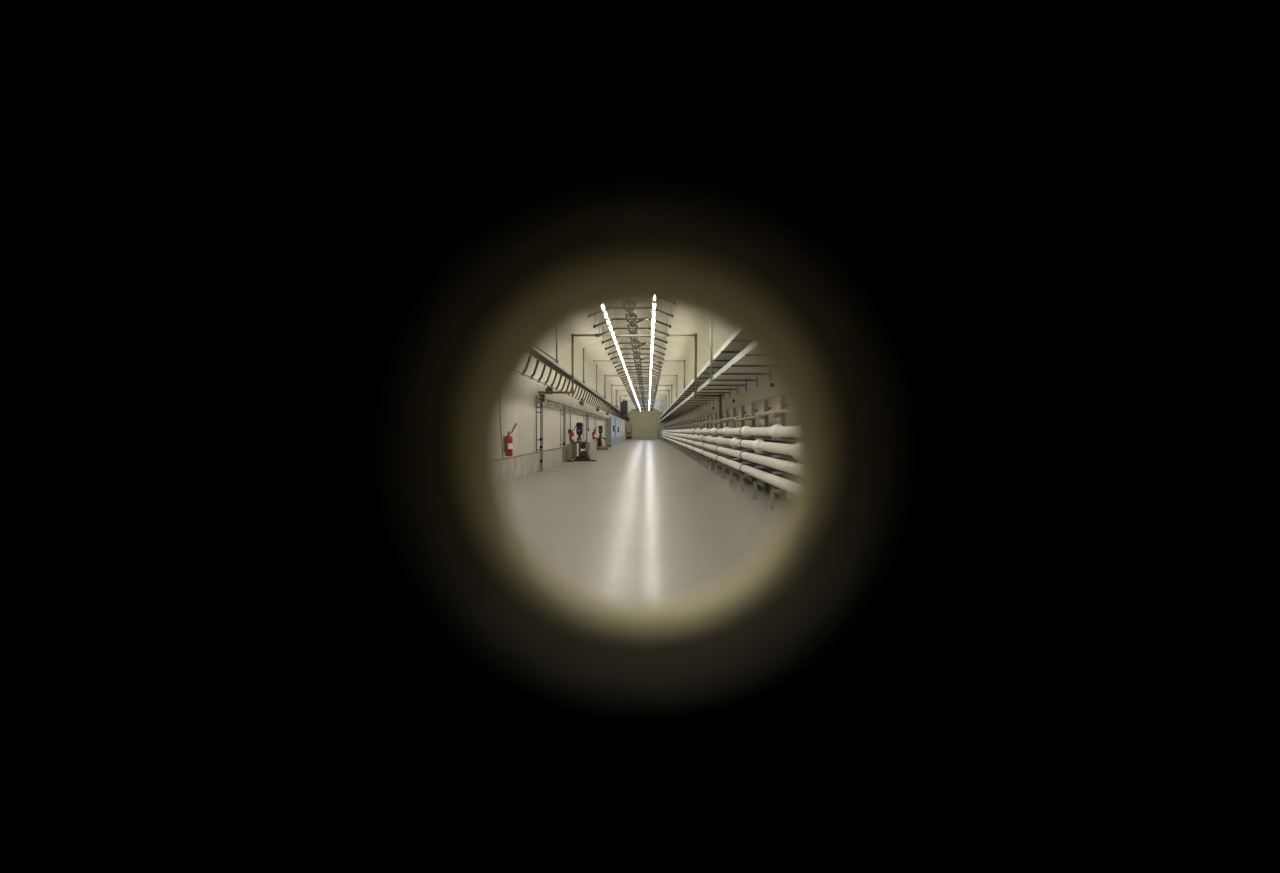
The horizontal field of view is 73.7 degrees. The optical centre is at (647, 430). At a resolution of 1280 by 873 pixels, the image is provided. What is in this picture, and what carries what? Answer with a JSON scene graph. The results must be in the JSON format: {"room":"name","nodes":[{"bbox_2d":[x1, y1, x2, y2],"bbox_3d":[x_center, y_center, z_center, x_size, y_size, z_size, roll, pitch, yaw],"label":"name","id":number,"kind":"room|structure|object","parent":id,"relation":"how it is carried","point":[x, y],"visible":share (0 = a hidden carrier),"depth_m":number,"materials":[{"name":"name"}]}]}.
{"room":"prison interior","nodes":[
{"label":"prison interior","id":0,"kind":"room"},
{"bbox_2d":[498,373,624,458],"bbox_3d":[-3.600,-0.200,65.125,0.200,2.900,129.750,0,0,0],"label":"wall","id":1,"kind":"structure","parent":0,"point":[521,406],"depth_m":27.28,"materials":[{"name":"beige paint"}]},
{"bbox_2d":[503,423,516,455],"bbox_3d":[-3.331,0.202,20.690,0.339,0.815,0.220,0,0,0],"label":"fire extinguisher","id":2,"kind":"object","parent":1,"relation":"attached to","point":[507,440],"visible":1,"depth_m":20.65,"materials":[{"name":"red metal"}]},
{"bbox_2d":[498,435,624,460],"bbox_3d":[-3.455,0.670,65.125,0.090,0.020,129.750,0,0,0],"label":"trim","id":3,"kind":"structure","parent":1,"relation":"attached to","point":[624,435],"depth_m":24.35,"materials":[{"name":"paint"}]},
{"bbox_2d":[498,435,625,483],"bbox_3d":[-3.460,0.965,65.125,0.080,0.570,129.750,0,0,0],"label":"baseboard","id":4,"kind":"structure","parent":1,"relation":"attached to","point":[510,469],"depth_m":24.84,"materials":[{"name":"concrete"}]},
{"bbox_2d":[568,411,571,433],"bbox_3d":[-3.425,-0.398,37.400,0.150,1.016,0.140,0,0,0],"label":"conduit","id":5,"kind":"object","parent":1,"relation":"attached to","point":[570,429],"visible":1,"depth_m":37.38,"materials":[{"name":"metal"}]},
{"bbox_2d":[537,396,606,418],"bbox_3d":[-3.415,-1.040,52.000,0.170,0.070,52.000,0,0,0],"label":"conduit","id":6,"kind":"object","parent":1,"relation":"attached to","point":[538,397],"visible":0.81,"depth_m":37.31,"materials":[{"name":"metal"}]},
{"bbox_2d":[537,400,606,419],"bbox_3d":[-3.415,-0.920,52.000,0.170,0.070,52.000,0,0,0],"label":"conduit","id":7,"kind":"object","parent":1,"relation":"attached to","point":[538,401],"visible":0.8,"depth_m":33.81,"materials":[{"name":"metal"}]},
{"bbox_2d":[569,425,575,442],"bbox_3d":[-3.331,0.142,37.990,0.339,0.815,0.220,0,0,0],"label":"fire extinguisher","id":8,"kind":"object","parent":1,"relation":"attached to","point":[571,436],"visible":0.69,"depth_m":37.94,"materials":[{"name":"red metal"}]},
{"bbox_2d":[592,427,596,438],"bbox_3d":[-3.331,0.122,53.490,0.339,0.815,0.220,0,0,0],"label":"fire extinguisher","id":9,"kind":"object","parent":1,"relation":"attached to","point":[593,432],"visible":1,"depth_m":53.45,"materials":[{"name":"red metal"}]},
{"bbox_2d":[610,416,614,437],"bbox_3d":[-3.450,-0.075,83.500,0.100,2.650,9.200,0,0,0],"label":"door","id":10,"kind":"structure","parent":1,"relation":"in","point":[611,417],"depth_m":82.92,"materials":[{"name":"blue paint"}]},
{"bbox_2d":[615,418,620,440],"bbox_3d":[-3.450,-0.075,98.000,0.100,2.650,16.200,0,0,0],"label":"door","id":11,"kind":"structure","parent":1,"relation":"in","point":[617,421],"depth_m":96.52,"materials":[{"name":"blue paint"}]},
{"bbox_2d":[538,333,721,417],"bbox_3d":[-0.561,-1.758,27.070,5.837,2.675,0.110,0,0,0],"label":"pipe","id":12,"kind":"object","parent":1,"relation":"attached to","point":[572,334],"visible":0.99,"depth_m":27.05,"materials":[{"name":"brown metal"}]},
{"bbox_2d":[525,308,730,412],"bbox_3d":[-0.450,-2.750,65.125,6.500,2.200,129.750,0,0,0],"label":"ceiling","id":13,"kind":"structure","parent":0,"point":[678,347],"depth_m":34.17,"materials":[{"name":"beige paint"}]},
{"bbox_2d":[542,337,558,362],"bbox_3d":[-2.826,-2.490,22.900,0.892,1.340,0.133,0,0,0],"label":"rod","id":14,"kind":"object","parent":13,"relation":"hanging from","point":[556,359],"visible":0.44,"depth_m":22.88,"materials":[{"name":"paint"}]},
{"bbox_2d":[535,352,630,418],"bbox_3d":[-2.580,-1.790,64.500,0.280,0.079,127.000,0,0,0],"label":"cable tray","id":15,"kind":"object","parent":14,"relation":"hanging from","point":[541,356],"visible":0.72,"depth_m":27.14,"materials":[{"name":"grey metal"}]},
{"bbox_2d":[530,360,538,378],"bbox_3d":[-2.811,-1.515,21.100,0.237,0.474,0.064,0,0,0],"label":"strap","id":16,"kind":"object","parent":15,"relation":"hanging from","point":[537,362],"visible":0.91,"depth_m":21.07,"materials":[{"name":"black metal"}]},
{"bbox_2d":[537,365,545,382],"bbox_3d":[-2.811,-1.515,22.520,0.237,0.474,0.064,0,0,0],"label":"strap","id":17,"kind":"object","parent":15,"relation":"hanging from","point":[544,367],"visible":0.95,"depth_m":22.49,"materials":[{"name":"black metal"}]},
{"bbox_2d":[545,369,551,384],"bbox_3d":[-2.811,-1.515,23.940,0.237,0.474,0.064,0,0,0],"label":"strap","id":18,"kind":"object","parent":15,"relation":"hanging from","point":[548,377],"visible":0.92,"depth_m":23.91,"materials":[{"name":"grey metal"}]},
{"bbox_2d":[550,372,556,387],"bbox_3d":[-2.811,-1.515,25.360,0.237,0.474,0.064,0,0,0],"label":"strap","id":19,"kind":"object","parent":15,"relation":"hanging from","point":[555,376],"visible":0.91,"depth_m":25.33,"materials":[{"name":"grey metal"}]},
{"bbox_3d":[-2.811,-1.515,2.640,0.237,0.474,0.065,0,0,0],"label":"strap","id":20,"kind":"object","parent":15,"relation":"attached to","visible":0},
{"bbox_2d":[524,374,620,418],"bbox_3d":[-2.890,-1.320,64.000,0.044,0.044,126.000,0,0,0],"label":"conduit","id":21,"kind":"object","parent":20,"relation":"attached to","point":[525,374],"visible":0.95,"depth_m":26.15,"materials":[{"name":"grey metal"}]},
{"bbox_2d":[582,348,585,382],"bbox_3d":[-2.450,-2.490,32.500,0.140,1.340,0.133,0,0,0],"label":"rod","id":22,"kind":"object","parent":13,"relation":"hanging from","point":[583,381],"visible":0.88,"depth_m":32.48,"materials":[{"name":"paint"}]},
{"bbox_2d":[595,364,597,392],"bbox_3d":[-2.450,-2.490,40.600,0.140,1.340,0.133,0,0,0],"label":"rod","id":23,"kind":"object","parent":13,"relation":"hanging from","point":[596,391],"visible":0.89,"depth_m":40.57,"materials":[{"name":"paint"}]},
{"bbox_2d":[591,376,605,398],"bbox_3d":[-2.826,-2.490,49.000,0.892,1.340,0.133,0,0,0],"label":"rod","id":24,"kind":"object","parent":13,"relation":"hanging from","point":[605,376],"visible":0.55,"depth_m":48.98,"materials":[{"name":"paint"}]},
{"bbox_2d":[621,401,627,414],"bbox_3d":[-2.100,-2.381,75.000,0.620,1.902,0.240,0,0,0],"label":"panel","id":25,"kind":"object","parent":13,"relation":"hanging from","point":[624,405],"visible":1,"depth_m":74.88,"materials":[{"name":"black paint"}]},
{"bbox_2d":[593,309,670,327],"bbox_3d":[-0.450,-3.281,24.320,2.220,0.687,0.090,0,0,0],"label":"rib","id":26,"kind":"object","parent":13,"relation":"hanging from","point":[657,321],"visible":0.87,"depth_m":24.30,"materials":[{"name":"grey metal"}]},
{"bbox_2d":[627,319,637,332],"bbox_3d":[-0.449,-3.062,25.319,0.330,0.316,2.155,0,0,0],"label":"cable loop","id":27,"kind":"object","parent":26,"relation":"hanging from","point":[633,325],"visible":0.93,"depth_m":25.29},
{"bbox_2d":[598,318,668,336],"bbox_3d":[-0.450,-3.281,26.540,2.220,0.687,0.090,0,0,0],"label":"rib","id":28,"kind":"object","parent":13,"relation":"hanging from","point":[599,334],"visible":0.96,"depth_m":26.52,"materials":[{"name":"grey metal"}]},
{"bbox_2d":[629,329,638,340],"bbox_3d":[-0.449,-3.062,27.539,0.330,0.316,2.155,0,0,0],"label":"cable loop","id":29,"kind":"object","parent":28,"relation":"hanging from","point":[630,337],"visible":0.65,"depth_m":27.51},
{"bbox_2d":[602,326,667,343],"bbox_3d":[-0.450,-3.281,28.760,2.220,0.687,0.090,0,0,0],"label":"rib","id":30,"kind":"object","parent":13,"relation":"hanging from","point":[603,341],"visible":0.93,"depth_m":28.73,"materials":[{"name":"grey metal"}]},
{"bbox_2d":[630,337,639,347],"bbox_3d":[-0.449,-3.062,29.759,0.330,0.316,2.155,0,0,0],"label":"cable loop","id":31,"kind":"object","parent":30,"relation":"hanging from","point":[638,341],"visible":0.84,"depth_m":29.73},
{"bbox_2d":[605,336,665,349],"bbox_3d":[-0.450,-3.281,30.980,2.220,0.687,0.090,0,0,0],"label":"rib","id":32,"kind":"object","parent":13,"relation":"hanging from","point":[606,348],"visible":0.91,"depth_m":30.96,"materials":[{"name":"grey metal"}]},
{"bbox_2d":[632,343,639,352],"bbox_3d":[-0.449,-3.062,31.979,0.330,0.316,2.155,0,0,0],"label":"cable loop","id":33,"kind":"object","parent":32,"relation":"hanging from","point":[638,351],"visible":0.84,"depth_m":31.95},
{"bbox_2d":[608,342,664,355],"bbox_3d":[-0.450,-3.281,33.200,2.220,0.687,0.090,0,0,0],"label":"rib","id":34,"kind":"object","parent":13,"relation":"hanging from","point":[663,353],"visible":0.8,"depth_m":33.18,"materials":[{"name":"grey metal"}]},
{"bbox_2d":[633,349,640,358],"bbox_3d":[-0.449,-3.062,34.199,0.330,0.316,2.155,0,0,0],"label":"cable loop","id":35,"kind":"object","parent":34,"relation":"hanging from","point":[639,353],"visible":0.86,"depth_m":34.16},
{"bbox_2d":[610,344,663,359],"bbox_3d":[-0.450,-3.281,35.420,2.220,0.687,0.090,0,0,0],"label":"rib","id":36,"kind":"object","parent":13,"relation":"hanging from","point":[611,358],"visible":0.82,"depth_m":35.40,"materials":[{"name":"grey metal"}]},
{"bbox_2d":[613,358,662,363],"bbox_3d":[-0.450,-3.281,37.640,2.220,0.687,0.090,0,0,0],"label":"rib","id":37,"kind":"object","parent":13,"relation":"hanging from","point":[624,358],"visible":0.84,"depth_m":37.62,"materials":[{"name":"grey metal"}]},
{"bbox_2d":[616,359,660,370],"bbox_3d":[-0.450,-3.281,42.080,2.220,0.687,0.090,0,0,0],"label":"rib","id":38,"kind":"object","parent":13,"relation":"hanging from","point":[617,359],"visible":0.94,"depth_m":42.05,"materials":[{"name":"grey metal"}]},
{"bbox_2d":[615,356,661,367],"bbox_3d":[-0.450,-3.281,39.860,2.220,0.687,0.090,0,0,0],"label":"rib","id":39,"kind":"object","parent":13,"relation":"hanging from","point":[615,356],"visible":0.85,"depth_m":39.84,"materials":[{"name":"grey metal"}]},
{"bbox_2d":[619,366,659,376],"bbox_3d":[-0.450,-3.281,46.520,2.220,0.687,0.090,0,0,0],"label":"rib","id":40,"kind":"object","parent":13,"relation":"hanging from","point":[620,366],"visible":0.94,"depth_m":46.49,"materials":[{"name":"grey metal"}]},
{"bbox_2d":[618,369,660,373],"bbox_3d":[-0.450,-3.281,44.300,2.220,0.687,0.090,0,0,0],"label":"rib","id":41,"kind":"object","parent":13,"relation":"hanging from","point":[628,369],"visible":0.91,"depth_m":44.28,"materials":[{"name":"grey metal"}]},
{"bbox_2d":[593,360,685,388],"bbox_3d":[-0.373,-2.450,36.975,4.013,1.281,0.120,0,0,0],"label":"pipe","id":42,"kind":"object","parent":13,"relation":"attached to","point":[684,361],"visible":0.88,"depth_m":36.95,"materials":[{"name":"brown metal"}]},
{"bbox_2d":[621,368,659,379],"bbox_3d":[-0.450,-3.281,48.740,2.220,0.687,0.090,0,0,0],"label":"rib","id":43,"kind":"object","parent":13,"relation":"hanging from","point":[658,378],"visible":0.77,"depth_m":48.73,"materials":[{"name":"grey metal"}]},
{"bbox_2d":[622,376,658,381],"bbox_3d":[-0.450,-3.281,50.960,2.220,0.687,0.090,0,0,0],"label":"rib","id":44,"kind":"object","parent":13,"relation":"hanging from","point":[648,376],"visible":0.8,"depth_m":50.94,"materials":[{"name":"grey metal"}]},
{"bbox_2d":[624,376,657,385],"bbox_3d":[-0.450,-3.281,55.400,2.220,0.687,0.090,0,0,0],"label":"rib","id":45,"kind":"object","parent":13,"relation":"hanging from","point":[633,376],"visible":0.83,"depth_m":55.38,"materials":[{"name":"grey metal"}]},
{"bbox_2d":[604,375,677,398],"bbox_3d":[-0.400,-2.436,46.880,4.066,1.311,0.120,0,0,0],"label":"pipe","id":46,"kind":"object","parent":13,"relation":"attached to","point":[604,375],"visible":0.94,"depth_m":46.86,"materials":[{"name":"brown metal"}]},
{"bbox_2d":[615,390,669,406],"bbox_3d":[-0.400,-2.436,63.860,4.066,1.311,0.120,0,0,0],"label":"pipe","id":47,"kind":"object","parent":13,"relation":"attached to","point":[615,390],"visible":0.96,"depth_m":63.83,"materials":[{"name":"metal"}]},
{"bbox_2d":[612,385,672,403],"bbox_3d":[-0.373,-2.450,56.785,4.013,1.281,0.120,0,0,0],"label":"pipe","id":48,"kind":"object","parent":13,"relation":"attached to","point":[612,385],"visible":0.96,"depth_m":56.76,"materials":[{"name":"metal"}]},
{"bbox_2d":[636,308,673,317],"bbox_3d":[-0.450,-3.281,22.100,2.220,0.687,0.090,0,0,0],"label":"rib","id":49,"kind":"object","parent":13,"relation":"hanging from","point":[658,310],"visible":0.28,"depth_m":22.07,"materials":[{"name":"grey metal"}]},
{"bbox_2d":[625,312,637,323],"bbox_3d":[-0.449,-3.062,23.099,0.330,0.316,2.155,0,0,0],"label":"cable loop","id":50,"kind":"object","parent":49,"relation":"hanging from","point":[629,314],"visible":0.94,"depth_m":23.07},
{"bbox_2d":[709,323,713,381],"bbox_3d":[1.530,-2.176,20.600,0.140,1.991,0.133,0,0,0],"label":"rod","id":51,"kind":"object","parent":13,"relation":"hanging from","point":[711,324],"visible":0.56,"depth_m":20.59,"materials":[{"name":"grey metal"}]},
{"bbox_2d":[0,0,1279,872],"bbox_3d":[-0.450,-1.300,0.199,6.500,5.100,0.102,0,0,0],"label":"peephole","id":52,"kind":"structure","parent":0,"point":[280,280],"depth_m":0.15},
{"bbox_2d":[501,439,786,603],"bbox_3d":[-0.450,1.325,65.174,6.500,0.150,130.052,0,0,0],"label":"floor","id":53,"kind":"structure","parent":0,"point":[643,522],"depth_m":11.92,"materials":[{"name":"grey concrete"}]},
{"bbox_2d":[536,393,544,470],"bbox_3d":[-3.360,0.025,26.680,0.261,2.450,0.200,0,0,0],"label":"post","id":54,"kind":"object","parent":53,"relation":"on","point":[542,399],"visible":0.92,"depth_m":26.65,"materials":[{"name":"metal"}]},
{"bbox_2d":[560,406,565,461],"bbox_3d":[-3.390,0.125,34.180,0.241,2.250,0.200,0,0,0],"label":"post","id":55,"kind":"object","parent":53,"relation":"on","point":[564,409],"visible":0.98,"depth_m":34.14,"materials":[{"name":"metal"}]},
{"bbox_2d":[567,443,571,459],"bbox_3d":[-3.270,0.890,35.994,0.260,0.720,0.512,0,0,0],"label":"base cabinet","id":56,"kind":"object","parent":53,"relation":"on","point":[569,445],"visible":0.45,"depth_m":35.73,"materials":[{"name":"metal"}]},
{"bbox_2d":[566,422,596,461],"bbox_3d":[-2.741,0.443,35.185,1.257,1.615,1.270,0,0,0],"label":"pump","id":57,"kind":"object","parent":53,"relation":"on","point":[584,455],"visible":0.98,"depth_m":35.35,"materials":[{"name":"black paint"}]},
{"bbox_2d":[586,413,587,440],"bbox_3d":[-3.380,0.125,46.480,0.241,2.250,0.200,0,0,0],"label":"post","id":58,"kind":"object","parent":53,"relation":"on","point":[586,413],"visible":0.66,"depth_m":46.45,"materials":[{"name":"metal"}]},
{"bbox_2d":[596,426,607,449],"bbox_3d":[-3.130,0.443,57.585,0.820,1.615,0.730,0,0,0],"label":"pump","id":59,"kind":"object","parent":53,"relation":"on","point":[604,443],"visible":0.92,"depth_m":57.43,"materials":[{"name":"black metal"}]},
{"bbox_2d":[606,418,610,445],"bbox_3d":[-3.220,0.100,69.975,0.400,2.300,1.250,0,0,0],"label":"tall cabinet","id":60,"kind":"object","parent":53,"relation":"on","point":[608,421],"visible":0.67,"depth_m":69.39,"materials":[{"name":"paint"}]},
{"bbox_2d":[683,419,694,453],"bbox_3d":[2.263,0.295,46.900,0.675,1.910,0.180,0,0,0],"label":"rack","id":61,"kind":"object","parent":53,"relation":"on","point":[693,419],"visible":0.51,"depth_m":46.87,"materials":[{"name":"grey metal"}]},
{"bbox_2d":[685,418,696,454],"bbox_3d":[2.263,0.295,44.680,0.675,1.910,0.180,0,0,0],"label":"rack","id":62,"kind":"object","parent":53,"relation":"on","point":[695,418],"visible":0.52,"depth_m":44.64,"materials":[{"name":"grey metal"}]},
{"bbox_2d":[687,418,699,455],"bbox_3d":[2.263,0.295,42.460,0.675,1.910,0.180,0,0,0],"label":"rack","id":63,"kind":"object","parent":53,"relation":"on","point":[698,421],"visible":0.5,"depth_m":42.42,"materials":[{"name":"grey metal"}]},
{"bbox_2d":[689,417,702,457],"bbox_3d":[2.263,0.295,40.240,0.675,1.910,0.180,0,0,0],"label":"rack","id":64,"kind":"object","parent":53,"relation":"on","point":[701,420],"visible":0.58,"depth_m":40.20,"materials":[{"name":"grey metal"}]},
{"bbox_2d":[692,416,705,458],"bbox_3d":[2.263,0.295,38.020,0.675,1.910,0.180,0,0,0],"label":"rack","id":65,"kind":"object","parent":53,"relation":"on","point":[704,420],"visible":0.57,"depth_m":37.96,"materials":[{"name":"grey metal"}]},
{"bbox_2d":[694,415,709,460],"bbox_3d":[2.263,0.295,35.800,0.675,1.910,0.180,0,0,0],"label":"rack","id":66,"kind":"object","parent":53,"relation":"on","point":[708,419],"visible":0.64,"depth_m":35.77,"materials":[{"name":"grey metal"}]},
{"bbox_2d":[697,414,713,462],"bbox_3d":[2.263,0.295,33.580,0.675,1.910,0.180,0,0,0],"label":"rack","id":67,"kind":"object","parent":53,"relation":"on","point":[711,415],"visible":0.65,"depth_m":33.56,"materials":[{"name":"grey metal"}]},
{"bbox_2d":[701,413,718,464],"bbox_3d":[2.263,0.295,31.360,0.675,1.910,0.180,0,0,0],"label":"rack","id":68,"kind":"object","parent":53,"relation":"on","point":[716,417],"visible":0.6,"depth_m":31.32,"materials":[{"name":"grey metal"}]},
{"bbox_2d":[704,412,723,467],"bbox_3d":[2.263,0.295,29.140,0.675,1.910,0.180,0,0,0],"label":"rack","id":69,"kind":"object","parent":53,"relation":"on","point":[721,424],"visible":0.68,"depth_m":29.10,"materials":[{"name":"grey metal"}]},
{"bbox_2d":[709,410,730,470],"bbox_3d":[2.263,0.295,26.920,0.675,1.910,0.180,0,0,0],"label":"rack","id":70,"kind":"object","parent":53,"relation":"on","point":[727,411],"visible":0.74,"depth_m":26.87,"materials":[{"name":"grey metal"}]},
{"bbox_2d":[715,408,737,473],"bbox_3d":[2.263,0.295,24.700,0.675,1.910,0.180,0,0,0],"label":"rack","id":71,"kind":"object","parent":53,"relation":"on","point":[734,409],"visible":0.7,"depth_m":24.66,"materials":[{"name":"grey metal"}]},
{"bbox_2d":[721,406,746,478],"bbox_3d":[2.263,0.295,22.480,0.675,1.910,0.180,0,0,0],"label":"rack","id":72,"kind":"object","parent":53,"relation":"on","point":[743,412],"visible":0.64,"depth_m":22.44,"materials":[{"name":"grey metal"}]},
{"bbox_2d":[729,403,757,483],"bbox_3d":[2.263,0.295,20.260,0.675,1.910,0.180,0,0,0],"label":"rack","id":73,"kind":"object","parent":53,"relation":"on","point":[753,410],"visible":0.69,"depth_m":20.23,"materials":[{"name":"grey metal"}]},
{"bbox_2d":[739,400,770,489],"bbox_3d":[2.263,0.295,18.040,0.675,1.910,0.180,0,0,0],"label":"rack","id":74,"kind":"object","parent":53,"relation":"on","point":[767,408],"visible":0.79,"depth_m":18.00,"materials":[{"name":"grey metal"}]},
{"bbox_2d":[752,395,786,498],"bbox_3d":[2.263,0.295,15.820,0.675,1.910,0.180,0,0,0],"label":"rack","id":75,"kind":"object","parent":53,"relation":"on","point":[782,405],"visible":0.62,"depth_m":15.78,"materials":[{"name":"grey metal"}]},
{"bbox_2d":[768,438,793,509],"bbox_3d":[2.263,0.295,13.600,0.675,1.910,0.180,0,0,0],"label":"rack","id":76,"kind":"object","parent":53,"relation":"on","point":[772,492],"visible":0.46,"depth_m":13.58,"materials":[{"name":"grey metal"}]},
{"bbox_2d":[664,409,786,428],"bbox_3d":[2.380,-0.317,64.750,0.160,0.135,127.500,0,0,0],"label":"copper pipe","id":77,"kind":"object","parent":76,"relation":"attached to","point":[775,413],"visible":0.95,"depth_m":21.06,"materials":[{"name":"brown metal"}]},
{"bbox_2d":[662,436,791,491],"bbox_3d":[2.150,0.840,64.750,0.196,0.196,127.500,0,0,0],"label":"insulated pipe","id":78,"kind":"object","parent":76,"relation":"on","point":[777,481],"visible":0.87,"depth_m":17.69,"materials":[{"name":"white plastic"}]},
{"bbox_2d":[662,424,791,437],"bbox_3d":[2.150,0.010,64.750,0.248,0.248,127.500,0,0,0],"label":"insulated pipe","id":79,"kind":"object","parent":76,"relation":"on","point":[777,430],"visible":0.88,"depth_m":17.66,"materials":[{"name":"white plastic"}]},
{"bbox_2d":[662,434,793,473],"bbox_3d":[2.150,0.550,64.750,0.196,0.196,127.500,0,0,0],"label":"insulated pipe","id":80,"kind":"object","parent":76,"relation":"on","point":[786,466],"visible":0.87,"depth_m":17.31,"materials":[{"name":"beige plastic"}]},
{"bbox_2d":[662,432,793,456],"bbox_3d":[2.150,0.284,64.750,0.256,0.256,127.500,0,0,0],"label":"insulated pipe","id":81,"kind":"object","parent":76,"relation":"on","point":[758,445],"visible":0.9,"depth_m":17.58,"materials":[{"name":"white plastic"}]},
{"bbox_2d":[675,440,791,480],"bbox_3d":[2.372,0.839,64.500,0.165,0.197,127.000,0,0,0],"label":"pipe","id":82,"kind":"object","parent":76,"relation":"attached to","point":[768,470],"visible":0.02,"depth_m":17.87,"materials":[{"name":"metal"}]},
{"bbox_2d":[679,433,792,443],"bbox_3d":[2.372,0.284,64.500,0.165,0.197,127.000,0,0,0],"label":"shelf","id":83,"kind":"object","parent":76,"relation":"attached to","point":[773,441],"visible":0.02,"depth_m":17.87,"materials":[{"name":"grey metal"}]},
{"bbox_2d":[697,441,793,461],"bbox_3d":[2.372,0.549,64.500,0.165,0.197,127.000,0,0,0],"label":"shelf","id":84,"kind":"object","parent":76,"relation":"attached to","point":[753,452],"visible":0.02,"depth_m":17.57,"materials":[{"name":"grey metal"}]},
{"bbox_2d":[625,408,664,438],"bbox_3d":[-0.450,-1.300,130.100,6.500,5.100,0.200,0,0,0],"label":"wall","id":85,"kind":"structure","parent":0,"point":[634,414],"depth_m":130.01,"materials":[{"name":"paint"}]},
{"bbox_2d":[632,419,656,438],"bbox_3d":[-0.525,-0.310,129.950,3.790,3.120,0.100,0,0,0],"label":"door","id":86,"kind":"structure","parent":85,"relation":"in","point":[641,428],"depth_m":129.95,"materials":[{"name":"paint"}]},
{"bbox_2d":[665,370,792,485],"bbox_3d":[2.700,-0.200,65.125,0.200,2.900,129.750,0,0,0],"label":"wall","id":87,"kind":"structure","parent":0,"point":[763,387],"depth_m":22.30,"materials":[{"name":"beige paint"}]},
{"bbox_2d":[679,397,699,409],"bbox_3d":[2.070,-1.365,42.400,1.060,0.630,0.060,0,0,0],"label":"bracket","id":88,"kind":"object","parent":87,"relation":"attached to","point":[679,397],"visible":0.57,"depth_m":42.38,"materials":[{"name":"metal"}]},
{"bbox_2d":[681,395,702,408],"bbox_3d":[2.070,-1.365,40.180,1.060,0.630,0.060,0,0,0],"label":"bracket","id":89,"kind":"object","parent":87,"relation":"attached to","point":[681,395],"visible":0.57,"depth_m":40.17,"materials":[{"name":"metal"}]},
{"bbox_2d":[685,391,709,405],"bbox_3d":[2.070,-1.365,35.740,1.060,0.630,0.060,0,0,0],"label":"bracket","id":90,"kind":"object","parent":87,"relation":"attached to","point":[685,391],"visible":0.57,"depth_m":35.73,"materials":[{"name":"metal"}]},
{"bbox_2d":[687,388,713,403],"bbox_3d":[2.070,-1.365,33.520,1.060,0.630,0.060,0,0,0],"label":"bracket","id":91,"kind":"object","parent":87,"relation":"attached to","point":[687,388],"visible":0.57,"depth_m":33.50,"materials":[{"name":"metal"}]},
{"bbox_2d":[690,385,718,401],"bbox_3d":[2.070,-1.365,31.300,1.060,0.630,0.060,0,0,0],"label":"bracket","id":92,"kind":"object","parent":87,"relation":"attached to","point":[690,385],"visible":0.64,"depth_m":31.28,"materials":[{"name":"metal"}]},
{"bbox_2d":[697,378,730,397],"bbox_3d":[2.070,-1.365,26.860,1.060,0.630,0.060,0,0,0],"label":"bracket","id":93,"kind":"object","parent":87,"relation":"attached to","point":[729,392],"visible":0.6,"depth_m":26.84,"materials":[{"name":"metal"}]},
{"bbox_2d":[701,373,737,394],"bbox_3d":[2.070,-1.365,24.640,1.060,0.630,0.060,0,0,0],"label":"bracket","id":94,"kind":"object","parent":87,"relation":"attached to","point":[736,389],"visible":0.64,"depth_m":24.63,"materials":[{"name":"metal"}]},
{"bbox_2d":[665,390,779,425],"bbox_3d":[2.570,-0.765,65.125,0.060,0.090,129.750,0,0,0],"label":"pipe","id":95,"kind":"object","parent":87,"relation":"attached to","point":[776,392],"depth_m":22.94,"materials":[{"name":"brown metal"}]},
{"bbox_2d":[707,367,746,390],"bbox_3d":[2.070,-1.365,22.420,1.060,0.630,0.060,0,0,0],"label":"bracket","id":96,"kind":"object","parent":87,"relation":"attached to","point":[745,385],"visible":0.57,"depth_m":22.41,"materials":[{"name":"metal"}]},
{"bbox_2d":[713,360,757,386],"bbox_3d":[2.070,-1.365,20.200,1.060,0.630,0.060,0,0,0],"label":"bracket","id":97,"kind":"object","parent":87,"relation":"attached to","point":[756,379],"visible":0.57,"depth_m":20.18,"materials":[{"name":"metal"}]},
{"bbox_2d":[699,454,788,497],"bbox_3d":[2.585,1.190,65.125,0.030,0.120,129.750,0,0,0],"label":"baseboard","id":98,"kind":"structure","parent":87,"relation":"attached to","point":[771,487],"depth_m":19.67,"materials":[{"name":"concrete"}]},
{"bbox_2d":[721,351,771,380],"bbox_3d":[2.070,-1.365,17.980,1.060,0.630,0.060,0,0,0],"label":"bracket","id":99,"kind":"object","parent":87,"relation":"attached to","point":[770,378],"visible":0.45,"depth_m":17.96,"materials":[{"name":"metal"}]},
{"bbox_2d":[658,335,745,419],"bbox_3d":[1.950,-1.736,64.500,0.780,0.112,127.000,0,0,0],"label":"cable tray","id":100,"kind":"object","parent":99,"relation":"on","point":[728,345],"visible":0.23,"depth_m":21.43,"materials":[{"name":"grey metal"}]},
{"bbox_2d":[658,347,765,422],"bbox_3d":[1.950,-1.276,64.500,0.780,0.112,127.000,0,0,0],"label":"cable tray","id":101,"kind":"object","parent":99,"relation":"on","point":[740,359],"visible":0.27,"depth_m":19.34,"materials":[{"name":"grey metal"}]},
{"bbox_2d":[731,340,763,366],"bbox_3d":[2.070,-1.365,15.760,1.060,0.630,0.060,0,0,0],"label":"bracket","id":102,"kind":"object","parent":87,"relation":"attached to","point":[731,340],"visible":0.33,"depth_m":15.74,"materials":[{"name":"metal"}]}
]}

